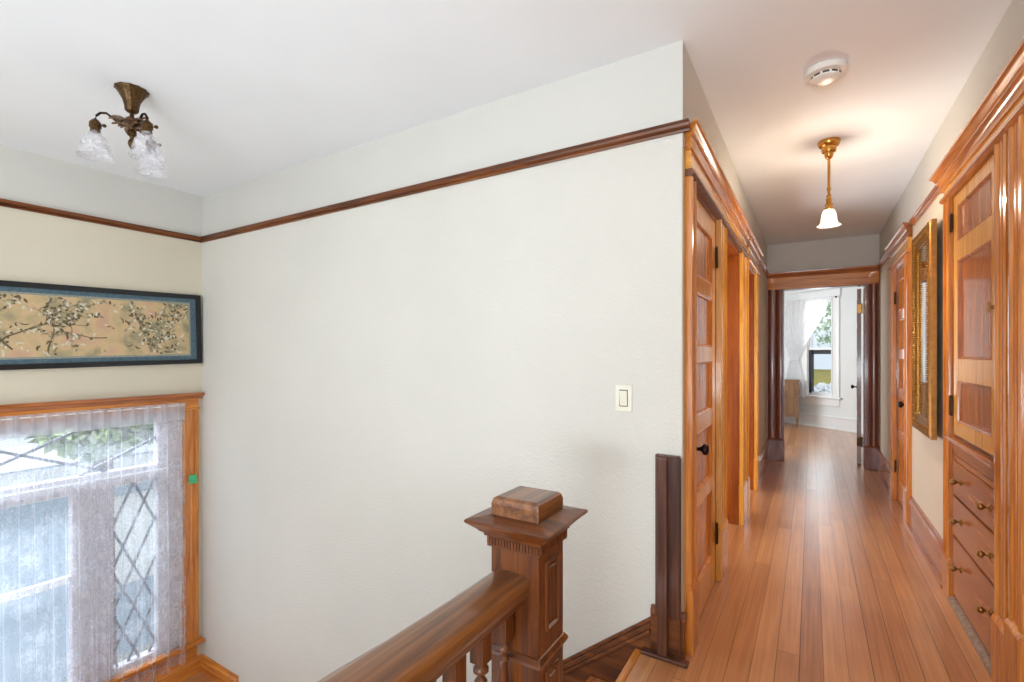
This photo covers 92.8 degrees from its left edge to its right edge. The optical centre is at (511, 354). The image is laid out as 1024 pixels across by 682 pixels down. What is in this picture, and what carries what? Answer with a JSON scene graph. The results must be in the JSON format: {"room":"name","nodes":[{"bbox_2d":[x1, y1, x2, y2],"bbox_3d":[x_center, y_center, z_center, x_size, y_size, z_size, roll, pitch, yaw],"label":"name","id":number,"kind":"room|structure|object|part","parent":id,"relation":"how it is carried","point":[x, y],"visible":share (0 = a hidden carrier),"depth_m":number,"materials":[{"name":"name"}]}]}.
{"room":"upstairs hallway landing","nodes":[
{"label":"upstairs hallway landing","id":0,"kind":"room"},
{"bbox_2d":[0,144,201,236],"bbox_3d":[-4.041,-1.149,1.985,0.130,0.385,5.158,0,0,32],"label":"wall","id":1,"kind":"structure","parent":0,"point":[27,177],"depth_m":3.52,"materials":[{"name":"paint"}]},
{"bbox_2d":[181,671,215,681],"bbox_3d":[-3.181,2.840,1.457,2.188,0.320,5.158,0,0,32],"label":"floor","id":2,"kind":"structure","parent":0,"point":[200,676],"depth_m":4.03,"materials":[{"name":"brown wood"}]},
{"bbox_2d":[563,617,649,681],"bbox_3d":[-1.563,2.130,0.465,1.950,1.952,5.158,0,0,32],"label":"staircase","id":3,"kind":"structure","parent":2,"relation":"on","point":[613,658],"depth_m":2.23,"materials":[{"name":"red wood"}]},
{"bbox_2d":[0,118,689,654],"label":"wall","id":4,"kind":"structure","parent":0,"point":[35,247],"depth_m":3.46,"materials":[{"name":"paint"}]},
{"bbox_2d":[0,280,201,369],"bbox_3d":[-3.309,-0.181,3.017,0.030,0.573,2.595,0,1,32],"label":"framed picture","id":5,"kind":"object","parent":4,"relation":"attached to","point":[43,325],"visible":1,"depth_m":3.50,"materials":[{"name":"black paint"}]},
{"bbox_3d":[-3.306,-0.181,3.015,0.006,0.411,2.405,0,1,32],"label":"embroidered panel","id":6,"kind":"part","parent":5,"relation":"part of","materials":[{"name":"beige fabric"}]},
{"bbox_2d":[0,392,204,681],"bbox_3d":[-3.335,1.433,3.036,0.175,2.223,2.608,0,0,32],"label":"window","id":7,"kind":"structure","parent":4,"relation":"attached to","point":[92,601],"depth_m":3.71,"materials":[{"name":"orange wood"}]},
{"bbox_3d":[-3.383,1.595,3.067,0.040,0.050,0.930,0,0,32],"label":"meeting rail","id":8,"kind":"part","parent":7,"relation":"part of","materials":[{"name":"white paint"}]},
{"bbox_2d":[0,465,179,497],"bbox_3d":[-3.312,0.907,3.026,0.012,0.027,2.295,0,0,32],"label":"tension rod","id":9,"kind":"object","parent":7,"relation":"attached to","point":[178,465],"visible":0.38,"depth_m":3.47,"materials":[{"name":"white metal"}]},
{"bbox_2d":[1,404,184,420],"bbox_3d":[-3.289,0.415,2.979,0.010,0.010,2.360,0,0,32],"label":"curtain rod","id":10,"kind":"object","parent":7,"relation":"attached to","point":[182,404],"visible":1,"depth_m":3.44,"materials":[{"name":"white metal"}]},
{"bbox_2d":[0,402,185,681],"bbox_3d":[-3.005,1.516,3.439,0.063,2.242,1.313,0,0,32],"label":"lace curtain","id":11,"kind":"object","parent":10,"relation":"hanging from","point":[16,427],"visible":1,"depth_m":3.46,"materials":[{"name":"white fabric"}]},
{"bbox_3d":[-3.304,0.416,3.028,0.036,0.092,2.548,0,0,32],"label":"head casing","id":12,"kind":"part","parent":7,"relation":"part of","materials":[{"name":"orange wood"}]},
{"bbox_3d":[-3.298,0.348,3.013,0.062,0.053,2.608,0,0,32],"label":"crown moulding","id":13,"kind":"part","parent":7,"relation":"part of","materials":[{"name":"red wood"}]},
{"bbox_3d":[-3.292,2.405,3.010,0.075,0.030,2.608,0,0,32],"label":"sill","id":14,"kind":"part","parent":7,"relation":"part of","materials":[{"name":"orange wood"}]},
{"bbox_3d":[-2.676,1.423,4.057,0.030,1.935,0.118,0,0,32],"label":"casing","id":15,"kind":"part","parent":7,"relation":"part of","materials":[{"name":"orange wood"}]},
{"bbox_2d":[189,474,196,483],"bbox_3d":[-2.652,1.040,4.057,0.009,0.070,0.063,0,0,32],"label":"scrap","id":16,"kind":"object","parent":7,"relation":"attached to","point":[192,478],"visible":1,"depth_m":4.05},
{"bbox_2d":[147,654,200,681],"bbox_3d":[-3.977,2.612,1.940,0.026,0.135,5.148,0,0,32],"label":"baseboard","id":17,"kind":"structure","parent":4,"relation":"attached to","point":[188,669],"depth_m":4.00,"materials":[{"name":"orange wood"}]},
{"bbox_2d":[202,40,688,681],"bbox_3d":[-0.920,0.855,3.172,3.950,4.391,0.130,0,0,32],"label":"wall","id":18,"kind":"structure","parent":0,"point":[376,375],"depth_m":2.80,"materials":[{"name":"white paint"}]},
{"bbox_2d":[200,654,238,681],"bbox_3d":[-2.402,2.612,3.990,0.548,0.135,0.026,0,0,32],"label":"baseboard","id":19,"kind":"structure","parent":18,"relation":"attached to","point":[217,672],"depth_m":4.00,"materials":[{"name":"orange wood"}]},
{"bbox_2d":[615,385,631,411],"bbox_3d":[0.505,0.200,2.212,0.078,0.120,0.016,0,0,32],"label":"light switch","id":20,"kind":"object","parent":18,"relation":"attached to","point":[623,393],"visible":1,"depth_m":2.21,"materials":[{"name":"white plastic"}]},
{"bbox_2d":[650,604,686,658],"bbox_3d":[0.673,1.200,2.103,0.148,0.200,0.026,0,0,32],"label":"baseboard","id":21,"kind":"structure","parent":18,"relation":"attached to","point":[673,625],"depth_m":2.08,"materials":[{"name":"brown wood"}]},
{"bbox_2d":[682,146,684,611],"bbox_3d":[0.739,0.107,2.100,0.008,1.986,0.042,0,0,32],"label":"trim","id":22,"kind":"structure","parent":18,"relation":"attached to","point":[683,148],"depth_m":2.08,"materials":[{"name":"paint"}]},
{"bbox_2d":[0,0,1011,244],"bbox_3d":[1.527,-1.401,4.372,7.168,0.120,15.350,0,0,32],"label":"ceiling","id":23,"kind":"structure","parent":0,"point":[240,91],"depth_m":2.32,"materials":[{"name":"paint"}]},
{"bbox_2d":[89,82,160,151],"bbox_3d":[-1.904,-1.154,2.451,0.378,0.372,0.395,0,0,32],"label":"ceiling light","id":24,"kind":"object","parent":23,"relation":"hanging from","point":[132,95],"visible":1,"depth_m":2.44,"materials":[{"name":"gold metal"}]},
{"bbox_2d":[89,118,106,133],"bbox_3d":[-2.035,-1.121,2.392,0.072,0.066,0.056,0,0,32],"label":"socket","id":25,"kind":"object","parent":24,"relation":"attached to","point":[95,126],"depth_m":2.38,"materials":[{"name":"gold metal"}]},
{"bbox_3d":[-1.996,-1.171,2.427,0.128,0.057,0.011,0,0,-33],"label":"arm","id":26,"kind":"part","parent":24,"relation":"part of","materials":[{"name":"brown metal"}]},
{"bbox_3d":[-1.927,-1.133,2.472,0.052,0.195,0.052,0,0,32],"label":"stem","id":27,"kind":"part","parent":24,"relation":"part of","materials":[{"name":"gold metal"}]},
{"bbox_3d":[-1.853,-1.171,2.434,0.128,0.057,0.011,0,0,27],"label":"arm","id":28,"kind":"part","parent":24,"relation":"part of","materials":[{"name":"brown metal"}]},
{"bbox_2d":[141,120,157,134],"bbox_3d":[-1.789,-1.121,2.405,0.072,0.066,0.056,0,0,32],"label":"socket","id":29,"kind":"object","parent":24,"relation":"attached to","point":[147,127],"depth_m":2.39,"materials":[{"name":"gold metal"}]},
{"bbox_2d":[145,138,160,151],"bbox_3d":[-1.923,-1.121,2.611,0.072,0.066,0.056,0,0,32],"label":"socket","id":30,"kind":"object","parent":24,"relation":"attached to","point":[151,146],"depth_m":2.60,"materials":[{"name":"glass"}]},
{"bbox_2d":[804,59,847,86],"bbox_3d":[1.480,-1.312,2.301,0.176,0.058,0.176,0,0,32],"label":"smoke detector","id":31,"kind":"object","parent":23,"relation":"attached to","point":[825,73],"visible":1,"depth_m":2.26,"materials":[{"name":"white plastic"}]},
{"bbox_2d":[817,137,841,227],"bbox_3d":[1.995,-1.075,3.070,0.135,0.533,0.135,0,0,32],"label":"pendant light","id":32,"kind":"object","parent":23,"relation":"hanging from","point":[828,146],"visible":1,"depth_m":3.05,"materials":[{"name":"gold metal"}]},
{"bbox_2d":[824,195,833,209],"bbox_3d":[1.995,-0.953,3.070,0.052,0.095,0.052,0,0,32],"label":"socket","id":33,"kind":"object","parent":32,"relation":"attached to","point":[829,205],"depth_m":3.06,"materials":[{"name":"gold metal"}]},
{"bbox_3d":[1.995,-1.111,3.070,0.022,0.241,0.021,0,0,32],"label":"rod","id":34,"kind":"part","parent":32,"relation":"part of","materials":[{"name":"gold metal"}]},
{"bbox_3d":[1.995,-0.860,3.070,0.135,0.104,0.135,0,0,32],"label":"lamp shade","id":35,"kind":"part","parent":32,"relation":"part of","materials":[{"name":"white glass"}]},
{"bbox_2d":[689,57,766,453],"bbox_3d":[1.915,-0.021,4.141,0.130,2.641,4.503,0,0,32],"label":"wall","id":36,"kind":"structure","parent":0,"point":[699,107],"depth_m":3.90,"materials":[{"name":"paint"}]},
{"bbox_2d":[685,117,752,655],"bbox_3d":[1.280,0.157,3.045,0.202,2.286,2.262,0,0,32],"label":"door","id":37,"kind":"structure","parent":36,"relation":"in","point":[713,212],"depth_m":2.48,"materials":[{"name":"orange wood"}]},
{"bbox_3d":[0.791,0.115,2.154,0.032,1.770,0.100,0,0,32],"label":"casing","id":38,"kind":"part","parent":37,"relation":"part of","materials":[{"name":"orange wood"}]},
{"bbox_3d":[0.878,0.440,2.259,0.066,0.054,0.054,0,0,32],"label":"knob","id":39,"kind":"part","parent":37,"relation":"part of","materials":[{"name":"brown metal"}]},
{"bbox_3d":[0.970,-0.510,2.502,0.036,0.260,0.450,0,0,32],"label":"panel","id":40,"kind":"part","parent":37,"relation":"part of","materials":[{"name":"orange wood"}]},
{"bbox_3d":[0.970,-0.170,2.502,0.036,0.260,0.450,0,0,32],"label":"panel","id":41,"kind":"part","parent":37,"relation":"part of","materials":[{"name":"orange wood"}]},
{"bbox_3d":[0.970,0.170,2.502,0.036,0.260,0.450,0,0,32],"label":"panel","id":42,"kind":"part","parent":37,"relation":"part of","materials":[{"name":"orange wood"}]},
{"bbox_3d":[0.970,0.525,2.502,0.036,0.290,0.450,0,0,32],"label":"panel","id":43,"kind":"part","parent":37,"relation":"part of","materials":[{"name":"orange wood"}]},
{"bbox_3d":[0.970,0.930,2.502,0.036,0.380,0.450,0,0,32],"label":"panel","id":44,"kind":"part","parent":37,"relation":"part of","materials":[{"name":"orange wood"}]},
{"bbox_3d":[1.336,-0.933,3.011,0.066,0.105,2.262,0,0,32],"label":"crown moulding","id":45,"kind":"part","parent":37,"relation":"part of","materials":[{"name":"orange wood"}]},
{"bbox_3d":[1.245,0.115,2.894,0.032,1.770,0.235,0,0,32],"label":"casing","id":46,"kind":"part","parent":37,"relation":"part of","materials":[{"name":"brown wood"}]},
{"bbox_2d":[727,236,747,525],"bbox_3d":[1.527,0.265,3.478,0.170,2.070,1.086,0,0,32],"label":"door","id":47,"kind":"structure","parent":36,"relation":"in","point":[737,483],"depth_m":3.72,"materials":[{"name":"brown wood"}]},
{"bbox_3d":[1.800,0.115,3.799,0.032,1.770,0.240,0,0,32],"label":"casing","id":48,"kind":"part","parent":47,"relation":"part of","materials":[{"name":"brown wood"}]},
{"bbox_2d":[747,233,763,514],"bbox_3d":[2.129,0.157,4.431,0.200,2.286,1.072,0,0,32],"label":"door","id":49,"kind":"structure","parent":36,"relation":"in","point":[754,251],"depth_m":4.65,"materials":[{"name":"brown wood"}]},
{"bbox_3d":[1.921,0.115,3.995,0.032,1.770,0.100,0,0,32],"label":"casing","id":50,"kind":"part","parent":49,"relation":"part of","materials":[{"name":"brown wood"}]},
{"bbox_3d":[2.196,-0.933,4.413,0.066,0.105,1.032,0,0,32],"label":"crown moulding","id":51,"kind":"part","parent":49,"relation":"part of","materials":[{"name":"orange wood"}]},
{"bbox_3d":[2.360,0.115,4.712,0.032,1.770,0.140,0,0,32],"label":"casing","id":52,"kind":"part","parent":49,"relation":"part of","materials":[{"name":"brown wood"}]},
{"bbox_2d":[759,258,768,276],"bbox_3d":[2.825,-0.968,5.472,0.030,0.043,1.283,0,0,32],"label":"rail","id":53,"kind":"object","parent":36,"relation":"attached to","point":[762,265],"visible":0.66,"depth_m":5.48,"materials":[{"name":"red wood"}]},
{"bbox_2d":[759,440,769,485],"bbox_3d":[2.777,1.180,5.390,0.035,0.240,1.433,0,0,32],"label":"baseboard","id":54,"kind":"structure","parent":36,"relation":"attached to","point":[764,460],"depth_m":5.37,"materials":[{"name":"red wood"}]},
{"bbox_2d":[625,422,992,681],"bbox_3d":[2.123,1.360,4.035,5.800,0.120,15.300,0,0,32],"label":"floor","id":55,"kind":"structure","parent":0,"point":[826,579],"depth_m":2.64,"materials":[{"name":"brown wood"}]},
{"bbox_2d":[317,486,587,681],"bbox_3d":[-1.024,0.854,-0.323,0.266,0.893,4.359,0,0,32],"label":"stair railing","id":56,"kind":"object","parent":55,"relation":"on","point":[512,617],"visible":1,"depth_m":1.32,"materials":[{"name":"brown wood"}]},
{"bbox_3d":[-1.106,0.656,-0.396,0.160,0.100,4.149,0,0,32],"label":"handrail","id":57,"kind":"part","parent":56,"relation":"part of","materials":[{"name":"brown wood"}]},
{"bbox_3d":[0.046,0.900,1.422,0.154,0.800,0.154,0,0,32],"label":"newel post","id":58,"kind":"part","parent":56,"relation":"part of","materials":[{"name":"brown wood"}]},
{"bbox_3d":[0.114,1.040,1.380,0.012,0.320,0.080,0,0,32],"label":"raised panel","id":59,"kind":"part","parent":56,"relation":"part of","materials":[{"name":"brown wood"}]},
{"bbox_3d":[0.114,0.672,1.380,0.012,0.195,0.080,0,0,32],"label":"raised panel","id":60,"kind":"part","parent":56,"relation":"part of","materials":[{"name":"brown wood"}]},
{"bbox_2d":[641,453,688,668],"bbox_3d":[0.657,0.868,2.090,0.195,0.865,0.066,0,0,32],"label":"wall post","id":61,"kind":"object","parent":55,"relation":"on","point":[667,467],"visible":1,"depth_m":2.07,"materials":[{"name":"brown wood"}]},
{"bbox_2d":[784,379,799,427],"bbox_3d":[4.761,0.877,8.944,0.889,0.845,0.393,0,0,32],"label":"dresser","id":62,"kind":"object","parent":55,"relation":"on","point":[791,386],"visible":0.32,"depth_m":8.63,"materials":[{"name":"brown wood"}]},
{"bbox_3d":[4.852,0.650,8.690,0.385,0.260,0.012,0,0,32],"label":"drawer","id":63,"kind":"part","parent":62,"relation":"part of","materials":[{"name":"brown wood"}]},
{"bbox_3d":[4.852,0.940,8.690,0.385,0.260,0.012,0,0,32],"label":"drawer","id":64,"kind":"part","parent":62,"relation":"part of","materials":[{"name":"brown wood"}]},
{"bbox_2d":[991,39,1023,681],"bbox_3d":[1.494,0.150,1.269,0.079,2.300,1.276,0,0,32],"label":"door frame","id":65,"kind":"structure","parent":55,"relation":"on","point":[1009,85],"depth_m":1.74,"materials":[{"name":"orange wood"}]},
{"bbox_3d":[1.495,-0.948,1.268,0.075,0.105,1.275,0,0,32],"label":"crown moulding","id":66,"kind":"part","parent":65,"relation":"part of","materials":[{"name":"orange wood"}]},
{"bbox_3d":[1.809,0.070,1.738,0.032,1.800,0.135,0,0,32],"label":"casing","id":67,"kind":"part","parent":65,"relation":"part of","materials":[{"name":"orange wood"}]},
{"bbox_2d":[767,234,878,436],"bbox_3d":[3.658,-0.021,5.790,1.377,2.641,0.130,0,0,32],"label":"wall","id":68,"kind":"structure","parent":0,"point":[854,251],"depth_m":5.73,"materials":[{"name":"paint"}]},
{"bbox_2d":[767,265,879,470],"bbox_3d":[3.643,0.155,5.767,1.116,2.290,0.192,0,0,32],"label":"door","id":69,"kind":"structure","parent":68,"relation":"in","point":[867,277],"depth_m":5.66,"materials":[{"name":"brown wood"}]},
{"bbox_3d":[3.224,0.120,5.961,0.172,1.820,0.032,0,0,32],"label":"casing","id":70,"kind":"part","parent":69,"relation":"part of","materials":[{"name":"brown wood"}]},
{"bbox_3d":[3.617,-0.860,5.721,1.107,0.150,0.030,0,0,32],"label":"head casing","id":71,"kind":"part","parent":69,"relation":"part of","materials":[{"name":"orange wood"}]},
{"bbox_3d":[3.608,-0.958,5.710,1.116,0.065,0.058,0,0,32],"label":"crown moulding","id":72,"kind":"part","parent":69,"relation":"part of","materials":[{"name":"red wood"}]},
{"bbox_2d":[851,289,862,464],"bbox_3d":[4.252,0.265,5.993,0.110,2.050,0.777,0,0,32],"label":"open door","id":73,"kind":"structure","parent":69,"relation":"attached to","point":[859,304],"depth_m":5.68,"materials":[{"name":"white wood"}]},
{"bbox_3d":[4.264,0.265,5.994,0.040,2.050,0.760,0,0,35],"label":"door","id":74,"kind":"part","parent":73,"relation":"part of","materials":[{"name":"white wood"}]},
{"bbox_3d":[4.029,0.120,5.467,0.128,1.820,0.032,0,0,32],"label":"casing","id":75,"kind":"part","parent":69,"relation":"part of","materials":[{"name":"brown wood"}]},
{"bbox_2d":[784,287,862,419],"bbox_3d":[5.505,-0.021,8.713,0.130,2.641,3.800,0,0,-21],"label":"wall","id":76,"kind":"structure","parent":0,"point":[848,299],"depth_m":8.21,"materials":[{"name":"white paint"}]},
{"bbox_2d":[784,288,829,293],"bbox_3d":[5.431,-1.165,8.683,0.030,0.050,3.800,0,0,-21],"label":"trim","id":77,"kind":"structure","parent":76,"relation":"attached to","point":[795,291],"depth_m":9.02,"materials":[{"name":"white paint"}]},
{"bbox_2d":[798,288,841,406],"bbox_3d":[5.473,-0.110,8.657,0.150,2.020,0.800,0,0,-21],"label":"window","id":78,"kind":"structure","parent":76,"relation":"in","point":[834,350],"depth_m":8.50,"materials":[{"name":"white paint"}]},
{"bbox_3d":[5.502,0.312,8.687,0.065,0.775,0.405,0,0,-21],"label":"screen frame","id":79,"kind":"part","parent":78,"relation":"part of","materials":[{"name":"black metal"}]},
{"bbox_3d":[5.510,-0.125,8.672,0.070,1.690,0.440,0,0,-21],"label":"sash","id":80,"kind":"part","parent":78,"relation":"part of","materials":[{"name":"clear glass"}]},
{"bbox_3d":[5.438,-1.045,8.643,0.045,0.150,0.780,0,0,-21],"label":"head casing","id":81,"kind":"part","parent":78,"relation":"part of","materials":[{"name":"white paint"}]},
{"bbox_3d":[5.431,0.820,8.641,0.060,0.160,0.800,0,0,-21],"label":"sill","id":82,"kind":"part","parent":78,"relation":"part of","materials":[{"name":"white paint"}]},
{"bbox_2d":[784,412,862,433],"bbox_3d":[5.430,1.188,8.683,0.032,0.225,3.800,0,0,-21],"label":"baseboard","id":83,"kind":"structure","parent":76,"relation":"attached to","point":[807,419],"depth_m":8.52,"materials":[{"name":"white paint"}]},
{"bbox_3d":[5.252,-0.975,9.036,1.276,0.032,0.989,0,0,32],"label":"curtain rod","id":84,"kind":"object","parent":76,"relation":"attached to","visible":0},
{"bbox_2d":[784,297,829,397],"bbox_3d":[5.243,-0.092,9.007,0.110,1.785,1.300,0,0,-21],"label":"sheer curtain","id":85,"kind":"object","parent":84,"relation":"hanging from","point":[801,318],"visible":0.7,"depth_m":8.94,"materials":[{"name":"white fabric"}]},
{"bbox_2d":[879,0,1023,538],"bbox_3d":[1.598,-0.021,1.239,0.130,2.641,9.783,0,0,32],"label":"wall","id":86,"kind":"structure","parent":0,"point":[927,454],"depth_m":3.01,"materials":[{"name":"beige paint"}]},
{"bbox_2d":[876,449,890,494],"bbox_3d":[3.776,1.180,4.948,0.035,0.240,1.143,0,0,32],"label":"baseboard","id":87,"kind":"structure","parent":86,"relation":"attached to","point":[883,471],"depth_m":4.91,"materials":[{"name":"red wood"}]},
{"bbox_2d":[877,252,889,268],"bbox_3d":[3.830,-0.968,5.032,0.030,0.043,0.983,0,0,32],"label":"rail","id":88,"kind":"object","parent":86,"relation":"attached to","point":[886,256],"visible":0.66,"depth_m":5.00,"materials":[{"name":"red wood"}]},
{"bbox_2d":[884,222,911,523],"bbox_3d":[3.285,0.157,4.050,0.200,2.286,1.072,0,0,32],"label":"door","id":89,"kind":"structure","parent":86,"relation":"in","point":[899,248],"depth_m":4.17,"materials":[{"name":"orange wood"}]},
{"bbox_3d":[3.447,0.130,4.409,0.032,1.800,0.120,0,0,32],"label":"casing","id":90,"kind":"part","parent":89,"relation":"part of","materials":[{"name":"orange wood"}]},
{"bbox_3d":[3.228,-0.933,4.085,0.066,0.105,1.072,0,0,32],"label":"crown moulding","id":91,"kind":"part","parent":89,"relation":"part of","materials":[{"name":"red wood"}]},
{"bbox_3d":[3.103,0.400,3.869,0.066,0.054,0.054,0,0,32],"label":"knob","id":92,"kind":"part","parent":89,"relation":"part of","materials":[{"name":"brown metal"}]},
{"bbox_3d":[3.278,-0.510,4.060,0.036,0.260,0.440,0,0,32],"label":"panel","id":93,"kind":"part","parent":89,"relation":"part of","materials":[{"name":"orange wood"}]},
{"bbox_3d":[3.278,-0.170,4.060,0.036,0.260,0.440,0,0,32],"label":"panel","id":94,"kind":"part","parent":89,"relation":"part of","materials":[{"name":"orange wood"}]},
{"bbox_3d":[3.278,0.170,4.060,0.036,0.260,0.440,0,0,32],"label":"panel","id":95,"kind":"part","parent":89,"relation":"part of","materials":[{"name":"orange wood"}]},
{"bbox_3d":[3.278,0.525,4.060,0.036,0.290,0.440,0,0,32],"label":"panel","id":96,"kind":"part","parent":89,"relation":"part of","materials":[{"name":"orange wood"}]},
{"bbox_3d":[3.278,0.930,4.060,0.036,0.380,0.440,0,0,32],"label":"panel","id":97,"kind":"part","parent":89,"relation":"part of","materials":[{"name":"orange wood"}]},
{"bbox_3d":[3.042,0.130,3.748,0.032,1.800,0.130,0,0,32],"label":"casing","id":98,"kind":"part","parent":89,"relation":"part of","materials":[{"name":"orange wood"}]},
{"bbox_2d":[912,218,936,439],"bbox_3d":[2.616,-0.144,3.088,0.066,1.288,0.600,0,0,32],"label":"wall mirror","id":99,"kind":"object","parent":86,"relation":"attached to","point":[924,245],"visible":1,"depth_m":3.03,"materials":[{"name":"gold metal"}]},
{"bbox_3d":[2.605,-0.144,3.094,0.032,1.248,0.560,0,0,32],"label":"carved frame","id":100,"kind":"part","parent":99,"relation":"part of","materials":[{"name":"gold metal"}]},
{"bbox_2d":[918,243,927,416],"bbox_3d":[2.615,-0.144,3.089,0.010,1.108,0.420,0,0,32],"label":"mirror glass","id":101,"kind":"object","parent":99,"relation":"attached to","point":[921,246],"depth_m":3.13,"materials":[{"name":"silver metal"}]},
{"bbox_2d":[906,496,942,588],"bbox_3d":[2.697,1.185,3.191,0.036,0.230,1.160,0,0,32],"label":"baseboard","id":102,"kind":"structure","parent":86,"relation":"attached to","point":[928,540],"depth_m":3.12,"materials":[{"name":"red wood"}]},
{"bbox_2d":[909,185,940,225],"bbox_3d":[2.689,-0.968,3.172,0.030,0.043,1.020,0,0,32],"label":"rail","id":103,"kind":"object","parent":86,"relation":"attached to","point":[935,192],"visible":0.66,"depth_m":3.15,"materials":[{"name":"red wood"}]},
{"bbox_2d":[929,88,1008,681],"bbox_3d":[2.122,0.150,2.289,0.075,2.300,1.118,0,0,32],"label":"linen cabinet","id":104,"kind":"object","parent":86,"relation":"attached to","point":[972,176],"visible":0.98,"depth_m":2.18,"materials":[{"name":"brown wood"}]},
{"bbox_3d":[2.360,0.125,2.635,0.030,1.910,0.130,0,0,32],"label":"casing","id":105,"kind":"part","parent":104,"relation":"part of","materials":[{"name":"orange wood"}]},
{"bbox_3d":[2.201,1.065,2.421,0.043,0.034,0.034,0,0,32],"label":"knob","id":106,"kind":"part","parent":104,"relation":"part of","materials":[{"name":"gold metal"}]},
{"bbox_3d":[2.201,0.832,2.421,0.043,0.034,0.034,0,0,32],"label":"knob","id":107,"kind":"part","parent":104,"relation":"part of","materials":[{"name":"gold metal"}]},
{"bbox_3d":[2.201,0.635,2.421,0.043,0.034,0.034,0,0,32],"label":"knob","id":108,"kind":"part","parent":104,"relation":"part of","materials":[{"name":"gold metal"}]},
{"bbox_3d":[2.122,-0.948,2.289,0.075,0.105,1.118,0,0,32],"label":"crown moulding","id":109,"kind":"part","parent":104,"relation":"part of","materials":[{"name":"orange wood"}]},
{"bbox_3d":[2.134,1.097,2.255,0.018,0.290,0.726,0,0,32],"label":"drawer","id":110,"kind":"part","parent":104,"relation":"part of","materials":[{"name":"red wood"}]},
{"bbox_3d":[2.134,0.838,2.255,0.018,0.200,0.726,0,0,32],"label":"drawer","id":111,"kind":"part","parent":104,"relation":"part of","materials":[{"name":"red wood"}]},
{"bbox_3d":[2.134,0.640,2.255,0.018,0.170,0.726,0,0,32],"label":"drawer","id":112,"kind":"part","parent":104,"relation":"part of","materials":[{"name":"red wood"}]},
{"bbox_3d":[2.138,0.873,2.255,0.012,0.815,0.750,0,0,32],"label":"frame","id":113,"kind":"part","parent":104,"relation":"part of","materials":[{"name":"red wood"}]},
{"bbox_3d":[2.128,-0.200,2.243,0.012,1.230,0.711,0,0,32],"label":"cabinet door","id":114,"kind":"part","parent":104,"relation":"part of","materials":[{"name":"brown wood"}]},
{"bbox_3d":[2.127,-0.665,2.243,0.015,0.180,0.541,0,0,32],"label":"panel","id":115,"kind":"part","parent":104,"relation":"part of","materials":[{"name":"red wood"}]},
{"bbox_3d":[2.127,-0.225,2.243,0.015,0.500,0.541,0,0,32],"label":"panel","id":116,"kind":"part","parent":104,"relation":"part of","materials":[{"name":"red wood"}]},
{"bbox_3d":[2.127,0.240,2.243,0.015,0.210,0.541,0,0,32],"label":"panel","id":117,"kind":"part","parent":104,"relation":"part of","materials":[{"name":"red wood"}]},
{"bbox_3d":[1.961,1.065,2.029,0.043,0.034,0.034,0,0,32],"label":"knob","id":118,"kind":"part","parent":104,"relation":"part of","materials":[{"name":"gold metal"}]},
{"bbox_3d":[1.961,0.832,2.029,0.043,0.034,0.034,0,0,32],"label":"knob","id":119,"kind":"part","parent":104,"relation":"part of","materials":[{"name":"gold metal"}]},
{"bbox_3d":[1.961,0.635,2.029,0.043,0.034,0.034,0,0,32],"label":"knob","id":120,"kind":"part","parent":104,"relation":"part of","materials":[{"name":"gold metal"}]},
{"bbox_3d":[1.897,0.100,1.881,0.030,1.860,0.140,0,0,32],"label":"casing","id":121,"kind":"part","parent":104,"relation":"part of","materials":[{"name":"orange wood"}]},
{"label":"outside","id":122,"kind":"structure","parent":0,"visible":0},
{"bbox_2d":[59,641,153,681],"bbox_3d":[5.229,4.800,8.524,80.000,0.200,70.000,0,0,32],"label":"ground","id":123,"kind":"structure","parent":122,"point":[145,646],"depth_m":7.66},
{"bbox_2d":[0,437,153,681],"bbox_3d":[-9.791,2.550,7.179,6.800,4.300,12.000,0,0,32],"label":"house","id":124,"kind":"structure","parent":123,"relation":"on","point":[11,633],"depth_m":6.88,"materials":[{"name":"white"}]},
{"bbox_2d":[24,424,153,661],"bbox_3d":[-5.280,2.244,6.294,1.622,4.911,1.647,0,0,32],"label":"tree","id":125,"kind":"object","parent":123,"relation":"on","point":[98,455],"visible":0.17,"depth_m":5.99,"materials":[{"name":"green plant"}]},
{"bbox_2d":[813,329,830,385],"bbox_3d":[13.137,1.850,19.218,9.700,5.700,6.500,0,0,32],"label":"house","id":126,"kind":"structure","parent":123,"relation":"on","point":[822,362],"depth_m":17.39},
{"bbox_2d":[813,301,830,347],"bbox_3d":[9.278,0.448,12.600,4.013,8.504,4.042,0,0,32],"label":"tree","id":127,"kind":"object","parent":123,"relation":"on","point":[824,327],"visible":0.06,"depth_m":12.90,"materials":[{"name":"green plant"}]},
{"bbox_2d":[814,382,830,392],"bbox_3d":[9.759,2.780,15.142,1.603,3.840,1.610,0,0,32],"label":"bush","id":128,"kind":"object","parent":123,"relation":"on","point":[821,387],"visible":0.08,"depth_m":14.97,"materials":[{"name":"white plant"}]}
]}

